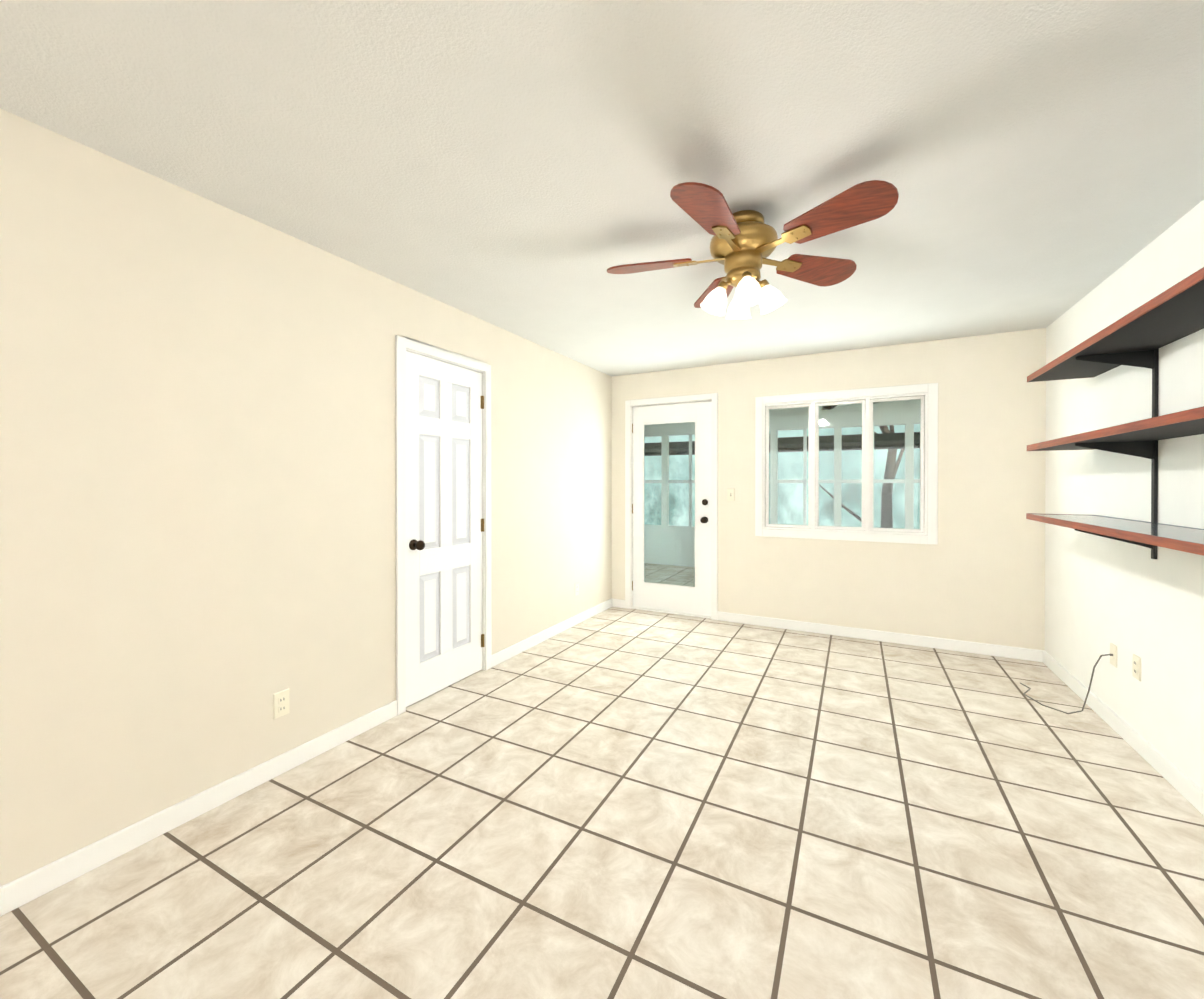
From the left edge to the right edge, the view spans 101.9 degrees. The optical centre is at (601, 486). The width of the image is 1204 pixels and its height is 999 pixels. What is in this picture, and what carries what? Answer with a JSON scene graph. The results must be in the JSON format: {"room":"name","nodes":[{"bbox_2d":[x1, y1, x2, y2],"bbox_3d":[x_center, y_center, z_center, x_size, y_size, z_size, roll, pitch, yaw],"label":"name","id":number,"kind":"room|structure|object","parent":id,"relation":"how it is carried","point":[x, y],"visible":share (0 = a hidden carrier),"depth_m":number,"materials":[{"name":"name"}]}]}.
{"room":"empty living room","nodes":[
{"label":"empty living room","id":0,"kind":"room"},
{"bbox_2d":[0,108,611,886],"bbox_3d":[-1.574,0.074,2.045,0.120,2.420,7.290,0,0,27],"label":"wall","id":1,"kind":"structure","parent":0,"point":[196,482],"depth_m":1.91,"materials":[{"name":"beige paint"}]},
{"bbox_2d":[0,700,396,916],"bbox_3d":[-2.145,1.249,0.809,0.018,0.085,4.327,0,0,27],"label":"baseboard","id":2,"kind":"structure","parent":1,"relation":"attached to","point":[22,890],"depth_m":1.82,"materials":[{"name":"white wood"}]},
{"bbox_2d":[273,688,288,719],"bbox_3d":[-1.431,0.973,2.185,0.009,0.114,0.070,0,0,27],"label":"electrical outlet","id":3,"kind":"object","parent":1,"relation":"attached to","point":[280,703],"visible":1,"depth_m":2.18,"materials":[{"name":"beige plastic"}]},
{"bbox_2d":[395,335,491,714],"bbox_3d":[-1.024,0.215,3.107,0.152,2.126,0.794,0,0,27],"label":"door frame","id":4,"kind":"structure","parent":1,"relation":"attached to","point":[403,345],"depth_m":2.77,"materials":[{"name":"white wood"}]},
{"bbox_2d":[406,351,483,706],"bbox_3d":[-0.994,0.246,3.098,0.187,2.051,0.675,0,0,27],"label":"door","id":5,"kind":"structure","parent":1,"relation":"in","point":[444,531],"depth_m":3.05,"materials":[{"name":"white wood"}]},
{"bbox_2d":[492,598,615,666],"bbox_3d":[-0.338,1.229,4.296,0.018,0.085,1.937,0,0,27],"label":"baseboard","id":6,"kind":"structure","parent":1,"relation":"attached to","point":[505,654],"depth_m":4.06,"materials":[{"name":"white wood"}]},
{"bbox_2d":[575,582,578,595],"bbox_3d":[-0.230,0.950,4.502,0.009,0.114,0.070,0,0,27],"label":"electrical outlet","id":7,"kind":"object","parent":1,"relation":"attached to","point":[576,589],"visible":1,"depth_m":4.50,"materials":[{"name":"white plastic"}]},
{"bbox_2d":[0,563,1203,998],"bbox_3d":[0.577,1.331,2.486,6.500,0.100,10.400,0,0,27],"label":"floor","id":8,"kind":"structure","parent":0,"point":[620,803],"depth_m":1.72,"materials":[{"name":"tile"}]},
{"bbox_2d":[0,0,1203,376],"bbox_3d":[-0.008,-1.181,1.125,4.100,0.100,7.470,0,0,27],"label":"ceiling","id":9,"kind":"structure","parent":0,"point":[520,168],"depth_m":1.59,"materials":[{"name":"paint"}]},
{"bbox_2d":[607,180,898,318],"bbox_3d":[0.573,-0.937,2.067,1.144,0.398,1.128,0,0,27],"label":"fan","id":10,"kind":"object","parent":9,"relation":"hanging from","point":[744,244],"visible":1,"depth_m":1.98,"materials":[{"name":"brown wood"}]},
{"bbox_2d":[644,400,919,566],"bbox_3d":[2.855,0.076,6.874,6.100,2.360,0.100,0,0,27],"label":"wall","id":11,"kind":"structure","parent":0,"point":[660,536],"depth_m":6.93,"materials":[{"name":"grey paint"}]},
{"bbox_2d":[644,432,919,455],"bbox_3d":[3.074,-0.626,7.292,7.100,0.160,0.850,0,0,27],"label":"roof eave","id":12,"kind":"object","parent":11,"relation":"attached to","point":[893,439],"depth_m":7.08},
{"bbox_2d":[612,328,1045,649],"bbox_3d":[1.683,0.061,4.395,3.500,2.420,0.120,0,0,27],"label":"wall","id":13,"kind":"structure","parent":0,"point":[976,573],"depth_m":3.89,"materials":[{"name":"paint"}]},
{"bbox_2d":[632,401,710,616],"bbox_3d":[0.694,0.218,4.906,0.840,2.075,0.196,0,0,27],"label":"door","id":14,"kind":"structure","parent":13,"relation":"in","point":[696,600],"depth_m":4.85,"materials":[{"name":"white wood"}]},
{"bbox_2d":[625,393,717,619],"bbox_3d":[0.697,0.192,4.900,0.959,2.159,0.140,0,0,27],"label":"door frame","id":15,"kind":"structure","parent":13,"relation":"attached to","point":[631,404],"depth_m":4.85,"materials":[{"name":"white wood"}]},
{"bbox_2d":[727,489,734,500],"bbox_3d":[1.203,0.080,4.566,0.070,0.114,0.018,0,0,27],"label":"light switch","id":16,"kind":"object","parent":13,"relation":"attached to","point":[730,494],"visible":1,"depth_m":4.57,"materials":[{"name":"beige plastic"}]},
{"bbox_2d":[755,383,937,543],"bbox_3d":[2.042,-0.178,4.196,1.384,1.269,0.132,0,0,27],"label":"window","id":17,"kind":"structure","parent":13,"relation":"in","point":[926,395],"depth_m":4.11,"materials":[{"name":"clear glass"}]},
{"bbox_2d":[717,611,1039,661],"bbox_3d":[2.140,1.230,4.091,2.354,0.085,0.018,0,0,27],"label":"baseboard","id":18,"kind":"structure","parent":13,"relation":"attached to","point":[876,635],"depth_m":3.98,"materials":[{"name":"white wood"}]},
{"bbox_2d":[1045,200,1203,790],"bbox_3d":[1.640,0.084,0.379,0.120,2.420,7.290,0,0,27],"label":"wall","id":19,"kind":"structure","parent":0,"point":[1128,600],"depth_m":2.41,"materials":[{"name":"paint"}]},
{"bbox_2d":[1020,643,1116,713],"bbox_3d":[2.689,1.058,2.869,0.304,0.441,0.536,0,0,27],"label":"power cord","id":20,"kind":"object","parent":19,"relation":"attached to","point":[1113,654],"visible":0.98,"depth_m":2.63,"materials":[{"name":"plastic"}]},
{"bbox_2d":[1026,267,1203,558],"bbox_3d":[1.977,-0.203,1.490,0.305,1.080,3.135,0,0,27],"label":"shelving","id":21,"kind":"object","parent":19,"relation":"attached to","point":[1140,336],"visible":1,"depth_m":2.07,"materials":[{"name":"laminate"}]},
{"bbox_2d":[1040,650,1203,814],"bbox_3d":[1.583,1.251,0.416,0.018,0.085,7.058,0,0,27],"label":"baseboard","id":22,"kind":"structure","parent":19,"relation":"attached to","point":[1182,783],"depth_m":2.37,"materials":[{"name":"white wood"}]},
{"bbox_2d":[1132,654,1140,680],"bbox_3d":[2.602,0.882,2.380,0.009,0.114,0.070,0,0,27],"label":"electrical outlet","id":23,"kind":"object","parent":19,"relation":"attached to","point":[1136,667],"visible":1,"depth_m":2.37,"materials":[{"name":"beige plastic"}]},
{"bbox_3d":[2.296,-1.147,5.788,6.500,0.100,2.930,0,0,27],"label":"ceiling","id":24,"kind":"structure","parent":0,"visible":0},
{"bbox_2d":[821,402,878,409],"bbox_3d":[2.531,-0.971,5.450,1.112,0.248,1.076,0,0,27],"label":"ceiling fan","id":25,"kind":"object","parent":24,"relation":"hanging from","point":[829,407],"depth_m":5.38,"materials":[{"name":"brown metal"}]},
{"label":"outside","id":26,"kind":"structure","parent":0,"visible":0},
{"bbox_2d":[644,424,919,528],"bbox_3d":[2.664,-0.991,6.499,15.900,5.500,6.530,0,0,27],"label":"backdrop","id":27,"kind":"structure","parent":26,"point":[784,517],"depth_m":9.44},
{"bbox_2d":[819,425,904,527],"bbox_3d":[4.272,-0.700,7.782,1.795,4.511,0.864,0,0,27],"label":"tree","id":28,"kind":"object","parent":27,"relation":"on","point":[886,497],"depth_m":7.62,"materials":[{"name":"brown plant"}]}
]}

